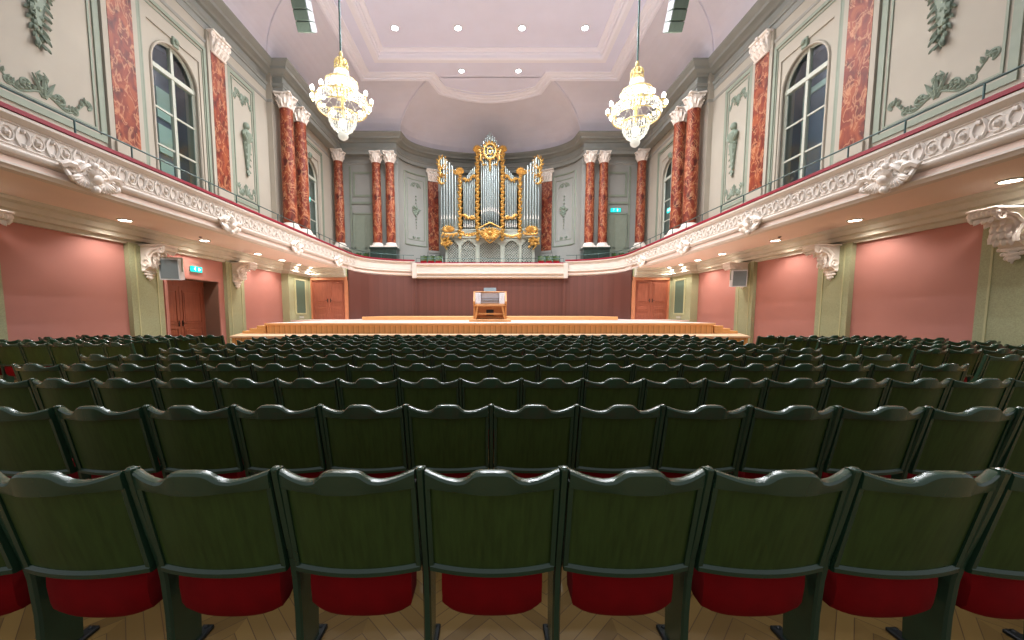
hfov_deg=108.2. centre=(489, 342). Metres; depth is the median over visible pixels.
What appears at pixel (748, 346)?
seat
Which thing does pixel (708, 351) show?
seat
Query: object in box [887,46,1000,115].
garland
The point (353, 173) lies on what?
trim
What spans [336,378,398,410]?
seat
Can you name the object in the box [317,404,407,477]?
seat
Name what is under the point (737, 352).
seat
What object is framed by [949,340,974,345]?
seat
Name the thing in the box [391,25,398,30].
recessed light
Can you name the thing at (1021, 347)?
seat
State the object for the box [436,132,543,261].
pipe organ
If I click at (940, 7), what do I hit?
trophy
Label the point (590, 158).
marble column
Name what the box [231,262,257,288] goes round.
bracket
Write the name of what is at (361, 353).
seat
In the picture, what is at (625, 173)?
trim
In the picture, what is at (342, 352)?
seat
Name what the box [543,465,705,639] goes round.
seat
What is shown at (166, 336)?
seat
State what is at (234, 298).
pilaster
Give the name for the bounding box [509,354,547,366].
seat
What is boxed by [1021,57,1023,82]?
marble pilaster
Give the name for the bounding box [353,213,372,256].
door
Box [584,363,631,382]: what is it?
seat
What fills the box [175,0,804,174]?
crown molding
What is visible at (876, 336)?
seat
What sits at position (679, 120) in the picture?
marble column
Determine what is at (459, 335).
seat
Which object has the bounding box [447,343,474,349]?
seat
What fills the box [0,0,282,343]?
wall
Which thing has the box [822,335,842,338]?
seat
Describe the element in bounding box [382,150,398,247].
marble column
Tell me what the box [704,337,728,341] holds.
seat
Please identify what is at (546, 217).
marble pilaster
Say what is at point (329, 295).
door
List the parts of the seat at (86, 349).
rail, backrest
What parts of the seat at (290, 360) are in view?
rail, backrest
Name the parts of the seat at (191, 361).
rail, backrest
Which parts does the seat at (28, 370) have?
rail, backrest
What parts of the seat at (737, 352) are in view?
backrest, rail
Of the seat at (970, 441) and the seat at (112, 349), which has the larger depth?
the seat at (112, 349)
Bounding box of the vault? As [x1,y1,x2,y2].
[401,81,578,152]
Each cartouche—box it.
[57,159,123,194]
[217,215,241,234]
[289,240,303,254]
[333,256,342,266]
[637,256,646,266]
[676,240,690,254]
[738,215,762,234]
[856,159,922,194]
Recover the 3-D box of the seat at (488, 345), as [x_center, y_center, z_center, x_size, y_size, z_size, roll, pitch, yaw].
[-0.009,0.458,7.121,0.558,0.936,0.404,0,5,0]
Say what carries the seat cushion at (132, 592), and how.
on the seat at (82, 548)
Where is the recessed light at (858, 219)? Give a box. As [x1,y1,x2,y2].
[846,218,863,221]
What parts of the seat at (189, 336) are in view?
rail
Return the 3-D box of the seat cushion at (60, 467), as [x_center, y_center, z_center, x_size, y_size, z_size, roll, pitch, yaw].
[-2.962,0.917,2.474,0.414,0.285,0.165,0,5,0]
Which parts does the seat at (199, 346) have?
rail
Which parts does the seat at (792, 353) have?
backrest, rail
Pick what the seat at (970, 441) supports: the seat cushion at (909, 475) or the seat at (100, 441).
the seat cushion at (909, 475)
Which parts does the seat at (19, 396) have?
rail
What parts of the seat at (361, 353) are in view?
rail, backrest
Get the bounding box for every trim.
[0,0,324,240]
[0,107,414,275]
[0,193,345,276]
[159,0,397,252]
[266,0,713,130]
[349,166,371,252]
[404,170,427,246]
[412,263,567,277]
[552,170,575,246]
[565,88,1023,275]
[582,0,820,252]
[608,166,630,252]
[634,182,1023,276]
[655,0,1023,240]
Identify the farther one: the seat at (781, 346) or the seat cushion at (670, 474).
the seat at (781, 346)
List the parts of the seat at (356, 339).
rail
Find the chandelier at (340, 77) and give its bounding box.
[310,0,372,140]
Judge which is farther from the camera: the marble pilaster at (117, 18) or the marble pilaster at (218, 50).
the marble pilaster at (218, 50)
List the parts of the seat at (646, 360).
backrest, rail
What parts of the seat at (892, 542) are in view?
foot plate, rail, backrest, rail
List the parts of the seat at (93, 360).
rail, backrest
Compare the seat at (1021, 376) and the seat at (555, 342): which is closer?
the seat at (1021, 376)
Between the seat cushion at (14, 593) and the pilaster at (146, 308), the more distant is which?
the pilaster at (146, 308)
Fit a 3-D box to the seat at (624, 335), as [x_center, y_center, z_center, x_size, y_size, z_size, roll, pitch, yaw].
[3.501,0.235,9.902,0.558,0.936,0.404,0,5,0]
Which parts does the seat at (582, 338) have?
rail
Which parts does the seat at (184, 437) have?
rail, backrest, rail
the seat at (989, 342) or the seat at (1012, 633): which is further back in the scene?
the seat at (989, 342)
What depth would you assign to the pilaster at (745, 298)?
15.60 m
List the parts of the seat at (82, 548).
rail, backrest, foot plate, rail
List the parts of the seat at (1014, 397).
backrest, rail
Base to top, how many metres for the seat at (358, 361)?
0.936 m
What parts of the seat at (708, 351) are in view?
backrest, rail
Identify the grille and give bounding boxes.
[291,0,305,7]
[293,10,307,19]
[296,22,310,30]
[296,280,305,312]
[669,22,683,30]
[672,10,686,19]
[674,0,688,7]
[674,280,683,312]
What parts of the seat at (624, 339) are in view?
rail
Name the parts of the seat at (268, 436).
rail, backrest, rail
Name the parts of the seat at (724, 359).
backrest, rail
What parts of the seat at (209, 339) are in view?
rail, backrest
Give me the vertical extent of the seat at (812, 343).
0.936 m
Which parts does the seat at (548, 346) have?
rail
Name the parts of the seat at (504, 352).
backrest, rail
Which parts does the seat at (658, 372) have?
backrest, rail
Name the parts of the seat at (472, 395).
backrest, rail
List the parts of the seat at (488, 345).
backrest, rail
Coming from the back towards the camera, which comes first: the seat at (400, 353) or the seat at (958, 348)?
the seat at (958, 348)
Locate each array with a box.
[291,0,316,32]
[663,0,688,32]
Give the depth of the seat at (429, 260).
26.75 m
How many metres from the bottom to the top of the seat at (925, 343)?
0.936 m
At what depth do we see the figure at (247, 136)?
16.55 m
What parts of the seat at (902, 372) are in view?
backrest, rail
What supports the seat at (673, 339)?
on the floor at (407, 623)
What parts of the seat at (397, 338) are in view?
rail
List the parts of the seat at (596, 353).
backrest, rail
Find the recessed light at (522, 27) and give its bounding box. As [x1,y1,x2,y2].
[518,25,525,30]
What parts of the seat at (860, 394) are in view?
backrest, rail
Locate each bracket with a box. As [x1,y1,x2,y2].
[0,209,14,225]
[138,244,177,280]
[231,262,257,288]
[722,262,748,288]
[802,244,841,280]
[965,205,1023,263]
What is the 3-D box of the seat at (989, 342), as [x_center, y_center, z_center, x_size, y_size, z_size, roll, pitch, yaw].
[10.343,0.400,7.846,0.558,0.936,0.404,0,5,0]
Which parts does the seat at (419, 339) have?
rail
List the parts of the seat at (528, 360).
backrest, rail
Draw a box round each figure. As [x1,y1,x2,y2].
[241,122,253,175]
[726,122,738,176]
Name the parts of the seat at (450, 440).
rail, backrest, rail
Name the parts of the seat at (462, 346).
rail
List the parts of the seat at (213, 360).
rail, backrest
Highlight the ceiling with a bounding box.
[334,0,645,94]
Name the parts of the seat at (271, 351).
rail, backrest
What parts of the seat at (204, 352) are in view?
rail, backrest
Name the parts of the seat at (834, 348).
backrest, rail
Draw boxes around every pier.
[281,273,309,321]
[670,273,698,321]
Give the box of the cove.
[223,0,756,130]
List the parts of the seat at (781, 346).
rail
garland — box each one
[0,60,92,115]
[236,182,255,199]
[724,182,743,199]
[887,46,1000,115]
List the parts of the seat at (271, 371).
rail, backrest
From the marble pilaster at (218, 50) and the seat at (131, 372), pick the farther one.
the marble pilaster at (218, 50)
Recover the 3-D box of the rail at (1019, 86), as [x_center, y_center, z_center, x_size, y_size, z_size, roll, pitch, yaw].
[8.281,-4.771,14.384,3.044,0.105,23.320,-1,5,-8]
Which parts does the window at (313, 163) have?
frame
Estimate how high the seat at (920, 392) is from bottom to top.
0.936 m
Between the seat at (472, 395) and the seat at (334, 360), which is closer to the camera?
the seat at (472, 395)
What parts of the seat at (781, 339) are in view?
rail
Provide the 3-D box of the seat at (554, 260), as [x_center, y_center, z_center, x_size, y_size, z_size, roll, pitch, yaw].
[4.797,-5.851,26.688,0.558,0.936,0.404,0,5,0]
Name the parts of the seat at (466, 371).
backrest, rail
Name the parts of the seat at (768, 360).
backrest, rail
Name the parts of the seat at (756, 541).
foot plate, rail, backrest, rail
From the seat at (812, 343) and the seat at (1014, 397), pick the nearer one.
the seat at (1014, 397)
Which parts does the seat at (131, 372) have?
rail, backrest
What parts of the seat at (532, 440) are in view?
rail, backrest, rail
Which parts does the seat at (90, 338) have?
rail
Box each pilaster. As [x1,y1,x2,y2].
[0,265,7,378]
[97,0,146,163]
[123,242,165,335]
[204,28,233,201]
[222,261,246,342]
[426,168,439,255]
[540,168,553,255]
[733,261,757,342]
[746,28,775,201]
[814,242,856,336]
[833,0,882,163]
[972,227,1023,345]
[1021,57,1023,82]
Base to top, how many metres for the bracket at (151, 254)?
1.116 m
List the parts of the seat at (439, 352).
rail, backrest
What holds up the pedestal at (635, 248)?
on the floor at (981, 180)
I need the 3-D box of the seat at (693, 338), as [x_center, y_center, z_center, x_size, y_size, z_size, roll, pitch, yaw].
[4.851,0.309,8.975,0.558,0.936,0.404,0,5,0]
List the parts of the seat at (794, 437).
rail, backrest, rail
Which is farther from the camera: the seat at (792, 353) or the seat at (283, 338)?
the seat at (283, 338)
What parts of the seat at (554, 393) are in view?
backrest, rail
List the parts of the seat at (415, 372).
backrest, rail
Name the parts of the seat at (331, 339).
rail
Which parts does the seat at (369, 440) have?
rail, backrest, rail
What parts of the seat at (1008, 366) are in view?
backrest, rail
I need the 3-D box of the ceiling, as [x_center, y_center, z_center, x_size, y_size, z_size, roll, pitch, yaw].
[0.000,-15.473,13.252,15.600,0.400,22.900,0,5,0]
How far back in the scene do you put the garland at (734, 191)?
16.65 m
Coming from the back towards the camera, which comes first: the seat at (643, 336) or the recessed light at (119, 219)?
the recessed light at (119, 219)
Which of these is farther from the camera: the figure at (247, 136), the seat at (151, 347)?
the figure at (247, 136)
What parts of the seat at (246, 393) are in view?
rail, backrest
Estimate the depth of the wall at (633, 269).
21.75 m
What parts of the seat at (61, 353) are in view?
rail, backrest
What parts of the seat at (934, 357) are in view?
backrest, rail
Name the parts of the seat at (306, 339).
rail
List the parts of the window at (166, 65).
sash, frame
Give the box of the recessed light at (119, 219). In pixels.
[116,218,133,221]
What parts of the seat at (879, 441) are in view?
rail, backrest, rail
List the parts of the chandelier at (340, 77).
suspension rod, crown, lamp shade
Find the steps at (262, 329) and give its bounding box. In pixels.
[242,325,266,333]
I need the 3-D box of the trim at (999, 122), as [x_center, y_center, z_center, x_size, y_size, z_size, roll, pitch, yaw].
[8.348,-4.231,14.491,3.166,0.990,23.460,-1,5,-8]
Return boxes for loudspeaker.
[159,257,184,279]
[729,269,747,286]
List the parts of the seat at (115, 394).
rail, backrest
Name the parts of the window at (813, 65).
frame, sash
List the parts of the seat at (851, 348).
backrest, rail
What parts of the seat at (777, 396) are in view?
backrest, rail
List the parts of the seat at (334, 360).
rail, backrest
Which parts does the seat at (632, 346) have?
rail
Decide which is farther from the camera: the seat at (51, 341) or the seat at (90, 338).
the seat at (90, 338)
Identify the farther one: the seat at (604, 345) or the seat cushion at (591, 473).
the seat at (604, 345)
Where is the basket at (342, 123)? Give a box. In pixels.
[327,109,356,134]
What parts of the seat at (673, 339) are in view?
rail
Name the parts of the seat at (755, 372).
backrest, rail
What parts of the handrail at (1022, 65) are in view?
post, post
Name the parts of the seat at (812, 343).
backrest, rail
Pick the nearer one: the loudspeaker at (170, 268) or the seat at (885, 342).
the seat at (885, 342)
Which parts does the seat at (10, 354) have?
rail, backrest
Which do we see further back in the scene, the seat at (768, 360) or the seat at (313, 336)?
the seat at (313, 336)
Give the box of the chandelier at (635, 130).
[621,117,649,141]
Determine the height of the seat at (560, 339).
0.936 m
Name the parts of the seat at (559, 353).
backrest, rail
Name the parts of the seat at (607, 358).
backrest, rail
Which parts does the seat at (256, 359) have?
rail, backrest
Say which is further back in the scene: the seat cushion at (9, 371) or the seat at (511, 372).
the seat cushion at (9, 371)
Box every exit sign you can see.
[190,266,201,272]
[611,208,620,211]
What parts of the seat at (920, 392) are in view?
backrest, rail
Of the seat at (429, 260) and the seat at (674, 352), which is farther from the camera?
the seat at (429, 260)
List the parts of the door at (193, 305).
frame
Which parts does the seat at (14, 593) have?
backrest, rail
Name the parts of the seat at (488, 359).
backrest, rail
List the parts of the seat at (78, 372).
rail, backrest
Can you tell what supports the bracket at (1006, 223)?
attached to the pilaster at (999, 306)
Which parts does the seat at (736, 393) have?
backrest, rail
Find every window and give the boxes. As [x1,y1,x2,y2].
[146,18,204,188]
[307,152,320,238]
[659,152,672,238]
[775,18,833,188]
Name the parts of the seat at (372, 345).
rail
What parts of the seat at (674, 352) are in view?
backrest, rail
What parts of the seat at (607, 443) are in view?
rail, backrest, rail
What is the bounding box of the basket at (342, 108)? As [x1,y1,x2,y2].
[317,98,365,122]
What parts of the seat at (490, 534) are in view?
foot plate, backrest, rail, rail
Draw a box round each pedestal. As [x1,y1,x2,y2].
[340,247,351,251]
[369,247,399,258]
[580,247,610,258]
[628,247,639,251]
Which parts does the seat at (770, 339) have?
backrest, rail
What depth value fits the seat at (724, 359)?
5.09 m
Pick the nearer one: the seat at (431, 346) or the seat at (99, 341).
the seat at (431, 346)
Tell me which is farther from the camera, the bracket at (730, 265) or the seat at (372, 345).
the bracket at (730, 265)
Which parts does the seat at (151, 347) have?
rail, backrest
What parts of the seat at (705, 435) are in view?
rail, backrest, rail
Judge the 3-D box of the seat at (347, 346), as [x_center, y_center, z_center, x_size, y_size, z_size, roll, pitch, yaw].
[-2.709,0.458,7.121,0.558,0.936,0.404,0,5,0]
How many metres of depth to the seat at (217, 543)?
1.44 m
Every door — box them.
[163,275,223,335]
[310,277,348,318]
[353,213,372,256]
[607,213,626,256]
[631,277,669,318]
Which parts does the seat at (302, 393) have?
rail, backrest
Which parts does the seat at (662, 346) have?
rail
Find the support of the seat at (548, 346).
on the floor at (407, 623)
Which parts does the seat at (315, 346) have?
rail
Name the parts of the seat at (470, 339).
rail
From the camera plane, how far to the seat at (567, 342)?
7.86 m
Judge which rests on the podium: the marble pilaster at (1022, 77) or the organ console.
the organ console
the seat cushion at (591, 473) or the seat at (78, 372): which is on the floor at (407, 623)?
the seat at (78, 372)
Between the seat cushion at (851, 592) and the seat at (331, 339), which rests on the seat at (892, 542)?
the seat cushion at (851, 592)
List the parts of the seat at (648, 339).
rail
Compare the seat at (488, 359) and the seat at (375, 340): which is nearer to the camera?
the seat at (488, 359)
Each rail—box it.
[0,101,414,260]
[414,262,565,262]
[565,82,1023,260]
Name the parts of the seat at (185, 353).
rail, backrest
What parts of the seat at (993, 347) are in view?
rail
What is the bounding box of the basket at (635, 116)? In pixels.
[612,106,659,129]
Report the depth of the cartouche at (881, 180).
7.76 m
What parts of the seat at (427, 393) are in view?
rail, backrest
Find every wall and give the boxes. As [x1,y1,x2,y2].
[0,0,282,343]
[266,73,335,244]
[309,268,349,318]
[342,157,637,261]
[347,270,417,318]
[413,278,566,315]
[562,270,632,318]
[631,268,670,318]
[644,73,713,244]
[697,0,1023,343]
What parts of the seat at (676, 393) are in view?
backrest, rail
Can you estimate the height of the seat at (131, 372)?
0.936 m
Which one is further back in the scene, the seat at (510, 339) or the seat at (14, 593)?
the seat at (510, 339)
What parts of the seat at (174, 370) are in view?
rail, backrest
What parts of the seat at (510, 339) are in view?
rail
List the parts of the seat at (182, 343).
rail, backrest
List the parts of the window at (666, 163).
frame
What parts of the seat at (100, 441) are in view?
rail, backrest, rail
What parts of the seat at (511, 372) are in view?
backrest, rail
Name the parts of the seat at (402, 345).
rail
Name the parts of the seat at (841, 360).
backrest, rail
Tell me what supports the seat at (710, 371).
on the floor at (407, 623)
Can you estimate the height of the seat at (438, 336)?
0.936 m
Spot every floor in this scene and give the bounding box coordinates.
[0,139,1023,273]
[0,379,1023,639]
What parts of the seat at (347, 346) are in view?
rail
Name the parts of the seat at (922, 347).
rail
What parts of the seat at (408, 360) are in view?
rail, backrest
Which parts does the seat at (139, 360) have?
rail, backrest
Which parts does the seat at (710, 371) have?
backrest, rail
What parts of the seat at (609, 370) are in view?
backrest, rail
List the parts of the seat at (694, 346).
backrest, rail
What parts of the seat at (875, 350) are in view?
backrest, rail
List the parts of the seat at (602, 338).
rail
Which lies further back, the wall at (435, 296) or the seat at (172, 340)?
the wall at (435, 296)
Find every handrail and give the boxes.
[0,85,413,258]
[416,258,563,261]
[566,64,1023,258]
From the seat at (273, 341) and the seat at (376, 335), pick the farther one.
the seat at (376, 335)
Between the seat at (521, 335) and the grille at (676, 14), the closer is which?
the seat at (521, 335)
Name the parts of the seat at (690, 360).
backrest, rail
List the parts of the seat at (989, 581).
foot plate, rail, backrest, rail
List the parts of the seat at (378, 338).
rail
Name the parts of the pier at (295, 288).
grille frame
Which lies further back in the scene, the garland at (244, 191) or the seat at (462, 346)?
the garland at (244, 191)
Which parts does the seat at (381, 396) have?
rail, backrest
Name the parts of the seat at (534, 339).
rail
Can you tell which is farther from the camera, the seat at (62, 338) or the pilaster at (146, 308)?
the pilaster at (146, 308)
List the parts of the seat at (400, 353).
rail, backrest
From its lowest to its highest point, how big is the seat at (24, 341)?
0.936 m
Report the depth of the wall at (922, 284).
10.04 m
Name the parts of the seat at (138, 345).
rail, backrest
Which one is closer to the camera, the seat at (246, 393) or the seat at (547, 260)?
the seat at (246, 393)
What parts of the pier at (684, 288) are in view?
grille frame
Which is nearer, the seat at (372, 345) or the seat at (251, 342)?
the seat at (372, 345)
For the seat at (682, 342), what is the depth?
7.85 m
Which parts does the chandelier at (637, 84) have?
lamp shade, crown, suspension rod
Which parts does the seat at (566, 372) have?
backrest, rail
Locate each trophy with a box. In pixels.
[23,0,54,53]
[925,0,956,53]
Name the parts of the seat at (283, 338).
rail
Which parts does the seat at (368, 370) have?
rail, backrest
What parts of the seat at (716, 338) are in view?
rail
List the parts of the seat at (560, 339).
rail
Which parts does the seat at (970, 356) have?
backrest, rail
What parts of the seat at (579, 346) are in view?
rail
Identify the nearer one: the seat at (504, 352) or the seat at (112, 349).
the seat at (504, 352)
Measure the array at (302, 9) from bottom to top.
5.788 m
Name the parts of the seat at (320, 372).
rail, backrest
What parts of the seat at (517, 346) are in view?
rail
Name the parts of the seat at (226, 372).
rail, backrest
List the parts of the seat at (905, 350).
backrest, rail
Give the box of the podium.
[469,319,510,321]
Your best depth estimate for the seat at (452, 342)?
7.85 m
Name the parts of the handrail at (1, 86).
post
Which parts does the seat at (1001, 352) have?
backrest, rail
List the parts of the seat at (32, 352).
rail, backrest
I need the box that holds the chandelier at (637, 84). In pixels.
[606,0,667,147]
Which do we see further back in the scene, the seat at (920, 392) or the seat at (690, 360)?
the seat at (690, 360)
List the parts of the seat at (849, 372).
backrest, rail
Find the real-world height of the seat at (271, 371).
0.936 m
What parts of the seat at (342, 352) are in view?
rail, backrest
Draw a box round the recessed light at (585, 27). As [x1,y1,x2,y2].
[581,25,588,30]
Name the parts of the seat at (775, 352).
backrest, rail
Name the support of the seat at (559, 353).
on the floor at (407, 623)
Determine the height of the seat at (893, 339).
0.936 m
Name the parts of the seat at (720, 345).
rail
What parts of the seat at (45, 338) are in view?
rail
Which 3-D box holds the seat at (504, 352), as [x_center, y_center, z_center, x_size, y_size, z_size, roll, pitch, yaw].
[0.261,0.533,6.194,0.558,0.936,0.404,0,5,0]
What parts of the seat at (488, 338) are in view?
rail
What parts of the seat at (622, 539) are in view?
foot plate, rail, backrest, rail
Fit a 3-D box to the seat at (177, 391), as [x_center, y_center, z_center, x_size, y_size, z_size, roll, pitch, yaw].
[-2.709,0.757,3.413,0.558,0.936,0.404,0,5,0]
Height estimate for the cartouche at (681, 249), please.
0.648 m
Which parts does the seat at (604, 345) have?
rail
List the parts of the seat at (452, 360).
backrest, rail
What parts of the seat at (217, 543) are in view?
rail, foot plate, backrest, rail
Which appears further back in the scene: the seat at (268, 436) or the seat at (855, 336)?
the seat at (855, 336)
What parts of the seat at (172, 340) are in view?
rail, backrest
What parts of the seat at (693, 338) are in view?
rail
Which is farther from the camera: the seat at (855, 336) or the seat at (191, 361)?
the seat at (855, 336)
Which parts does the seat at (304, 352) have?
rail, backrest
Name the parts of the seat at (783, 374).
backrest, rail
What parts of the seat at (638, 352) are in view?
backrest, rail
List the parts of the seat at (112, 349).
rail, backrest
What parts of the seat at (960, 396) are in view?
backrest, rail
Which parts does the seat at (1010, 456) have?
backrest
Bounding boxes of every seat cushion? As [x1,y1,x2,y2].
[0,570,30,615]
[5,366,21,375]
[7,458,78,478]
[46,568,162,617]
[91,459,162,478]
[179,567,292,616]
[217,459,245,478]
[297,469,326,477]
[311,571,416,615]
[367,471,404,477]
[439,472,471,477]
[442,573,541,615]
[514,473,544,477]
[567,571,672,615]
[578,471,617,477]
[660,471,687,477]
[691,568,804,616]
[738,471,767,478]
[821,472,890,478]
[822,569,937,617]
[907,473,976,478]
[956,571,1023,618]
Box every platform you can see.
[229,333,750,344]
[264,319,715,333]
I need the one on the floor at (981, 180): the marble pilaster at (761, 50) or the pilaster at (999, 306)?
the marble pilaster at (761, 50)
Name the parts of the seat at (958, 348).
rail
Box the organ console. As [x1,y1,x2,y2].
[473,288,506,318]
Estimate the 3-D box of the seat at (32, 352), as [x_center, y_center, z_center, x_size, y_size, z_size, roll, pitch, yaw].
[-8.877,0.441,7.337,0.558,0.936,0.404,0,5,0]
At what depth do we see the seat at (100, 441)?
2.33 m
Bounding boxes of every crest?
[231,87,251,110]
[728,87,748,110]
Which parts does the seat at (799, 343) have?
backrest, rail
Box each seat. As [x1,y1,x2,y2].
[0,339,17,379]
[0,342,25,382]
[0,379,39,412]
[0,406,78,478]
[0,470,162,639]
[0,525,30,615]
[11,363,63,381]
[17,339,42,343]
[19,342,54,366]
[28,378,98,456]
[38,337,61,340]
[42,339,67,343]
[46,342,80,366]
[53,405,162,479]
[59,363,110,382]
[61,337,83,340]
[67,339,92,343]
[74,342,105,356]
[76,335,96,338]
[79,354,120,366]
[83,337,106,340]
[90,378,159,411]
[92,339,116,343]
[97,335,117,338]
[102,342,136,356]
[106,337,128,340]
[107,363,158,382]
[117,335,138,338]
[117,339,146,356]
[118,354,158,366]
[124,466,292,639]
[129,337,151,340]
[138,335,158,338]
[142,339,171,356]
[142,404,245,478]
[151,337,176,347]
[151,378,219,410]
[155,363,205,382]
[157,354,198,366]
[159,335,179,338]
[159,348,192,356]
[174,337,199,349]
[180,335,201,342]
[188,343,217,349]
[192,348,225,356]
[196,354,237,366]
[201,335,225,344]
[203,363,253,381]
[213,378,278,410]
[217,343,246,349]
[225,348,258,356]
[230,404,326,477]
[235,354,275,366]
[236,339,261,344]
[246,343,274,349]
[250,363,299,382]
[252,337,274,341]
[258,348,291,356]
[262,339,286,344]
[270,465,421,639]
[274,337,296,341]
[274,354,314,366]
[274,378,339,410]
[275,343,303,349]
[285,334,304,338]
[287,339,312,344]
[291,348,324,356]
[297,337,319,341]
[298,363,347,382]
[303,343,331,349]
[305,334,325,338]
[312,339,337,344]
[314,354,353,366]
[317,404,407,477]
[320,337,342,341]
[324,348,357,356]
[326,334,345,338]
[332,343,360,349]
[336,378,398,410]
[338,339,362,344]
[342,337,364,341]
[346,334,366,338]
[346,363,394,382]
[353,354,391,366]
[357,348,390,356]
[361,343,389,349]
[363,339,388,344]
[365,337,387,341]
[367,334,386,338]
[387,334,407,338]
[388,337,410,341]
[388,339,413,344]
[389,343,417,349]
[390,348,423,356]
[392,354,430,366]
[394,363,441,382]
[397,378,458,471]
[403,404,488,477]
[408,334,427,338]
[410,337,432,341]
[414,339,438,344]
[415,465,559,639]
[418,343,446,349]
[420,255,427,261]
[423,348,456,356]
[428,255,434,261]
[428,334,448,338]
[431,354,469,366]
[433,337,455,341]
[435,255,442,261]
[439,339,463,344]
[441,363,488,382]
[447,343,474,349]
[449,334,468,338]
[456,337,477,341]
[456,348,488,356]
[458,378,519,448]
[464,339,488,344]
[469,334,489,338]
[470,354,508,366]
[475,343,503,353]
[478,337,500,342]
[489,348,521,356]
[489,363,536,382]
[489,404,573,477]
[490,334,509,338]
[490,339,514,344]
[501,337,523,342]
[504,343,531,349]
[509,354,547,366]
[510,334,530,338]
[515,339,539,344]
[519,378,580,409]
[522,348,555,356]
[524,337,545,341]
[531,334,550,338]
[532,343,560,349]
[536,363,584,382]
[538,255,544,261]
[540,339,564,344]
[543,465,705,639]
[545,255,552,261]
[546,337,568,341]
[548,354,586,366]
[551,334,571,338]
[553,255,559,261]
[555,348,588,356]
[561,343,589,349]
[565,339,590,344]
[569,337,591,341]
[570,404,660,477]
[572,334,591,338]
[579,378,641,410]
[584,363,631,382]
[587,354,625,366]
[588,348,621,356]
[590,343,618,349]
[591,337,613,341]
[591,339,615,344]
[592,334,612,338]
[613,334,632,338]
[614,337,636,341]
[616,339,640,344]
[618,343,646,349]
[621,348,654,356]
[625,354,664,366]
[631,363,679,382]
[633,334,653,338]
[636,337,659,341]
[639,378,703,410]
[641,339,666,344]
[647,343,675,349]
[652,404,747,477]
[654,334,673,338]
[654,348,687,356]
[656,466,851,639]
[659,337,681,341]
[664,354,704,366]
[667,339,691,344]
[674,334,695,338]
[676,343,704,349]
[679,363,727,382]
[682,337,704,341]
[687,348,720,356]
[692,339,717,344]
[700,378,764,410]
[703,354,743,366]
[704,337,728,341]
[704,343,732,349]
[717,339,743,344]
[720,348,753,356]
[725,363,775,382]
[726,404,835,478]
[733,343,761,349]
[742,354,782,366]
[753,348,786,356]
[755,335,779,344]
[760,378,826,410]
[761,343,791,349]
[770,466,1000,639]
[773,363,823,382]
[778,335,800,342]
[781,354,821,366]
[783,337,808,349]
[786,348,821,356]
[801,335,821,338]
[807,337,831,349]
[814,405,924,478]
[815,340,844,356]
[819,378,887,411]
[820,354,860,366]
[820,363,871,382]
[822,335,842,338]
[832,337,855,341]
[842,340,870,356]
[843,335,864,338]
[855,337,878,341]
[855,344,889,356]
[859,354,901,366]
[864,335,885,338]
[868,363,919,382]
[870,340,896,345]
[878,337,901,341]
[880,378,949,411]
[885,335,906,338]
[885,467,1023,639]
[888,344,919,362]
[891,406,1016,479]
[896,340,922,345]
[902,337,925,341]
[907,348,948,366]
[915,363,969,381]
[917,344,948,350]
[922,340,948,345]
[925,337,948,341]
[940,378,1010,412]
[944,348,981,381]
[946,344,977,350]
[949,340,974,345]
[967,348,1015,381]
[968,354,1023,382]
[974,340,1000,345]
[976,344,1007,350]
[992,407,1023,474]
[1000,378,1023,411]
[1002,629,1023,639]
[1005,344,1023,350]
[1015,349,1023,356]
[1017,365,1023,380]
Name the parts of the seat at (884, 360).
backrest, rail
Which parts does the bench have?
seat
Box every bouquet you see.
[411,182,420,238]
[559,182,568,238]
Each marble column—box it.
[273,90,303,231]
[293,106,315,236]
[329,148,348,248]
[368,150,383,246]
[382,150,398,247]
[581,150,597,247]
[596,150,611,246]
[631,148,650,248]
[664,106,686,236]
[676,90,706,231]
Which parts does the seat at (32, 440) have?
rail, backrest, rail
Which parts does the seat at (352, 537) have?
foot plate, rail, backrest, rail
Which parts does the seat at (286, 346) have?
rail, backrest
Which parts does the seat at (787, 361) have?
backrest, rail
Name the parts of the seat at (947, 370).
backrest, rail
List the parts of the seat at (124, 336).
rail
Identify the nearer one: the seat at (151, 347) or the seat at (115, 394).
the seat at (115, 394)
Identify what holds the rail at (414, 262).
on the trim at (419, 270)
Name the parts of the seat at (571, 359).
backrest, rail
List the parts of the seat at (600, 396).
backrest, rail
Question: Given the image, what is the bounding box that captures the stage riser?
[362,316,617,319]
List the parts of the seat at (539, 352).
backrest, rail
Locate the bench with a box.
[474,305,505,318]
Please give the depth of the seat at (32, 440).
2.31 m
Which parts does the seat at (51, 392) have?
rail, backrest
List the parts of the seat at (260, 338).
rail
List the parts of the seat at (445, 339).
rail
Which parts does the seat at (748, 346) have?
rail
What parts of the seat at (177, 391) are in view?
rail, backrest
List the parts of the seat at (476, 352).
backrest, rail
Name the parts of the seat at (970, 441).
rail, backrest, rail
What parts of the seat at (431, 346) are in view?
rail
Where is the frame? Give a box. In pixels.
[316,0,663,103]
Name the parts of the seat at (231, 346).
rail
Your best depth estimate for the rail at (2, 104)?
8.94 m
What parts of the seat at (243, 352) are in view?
rail, backrest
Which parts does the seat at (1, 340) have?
rail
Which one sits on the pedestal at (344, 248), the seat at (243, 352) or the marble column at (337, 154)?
the marble column at (337, 154)
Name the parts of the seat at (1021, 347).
rail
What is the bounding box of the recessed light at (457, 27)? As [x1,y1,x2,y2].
[454,25,461,30]
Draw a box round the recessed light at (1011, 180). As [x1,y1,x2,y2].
[994,177,1023,183]
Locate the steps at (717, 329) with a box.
[713,325,737,333]
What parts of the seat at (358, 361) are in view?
rail, backrest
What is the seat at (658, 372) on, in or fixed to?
on the floor at (407, 623)
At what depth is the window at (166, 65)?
13.48 m
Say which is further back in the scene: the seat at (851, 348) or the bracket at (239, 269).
the bracket at (239, 269)
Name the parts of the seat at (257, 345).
rail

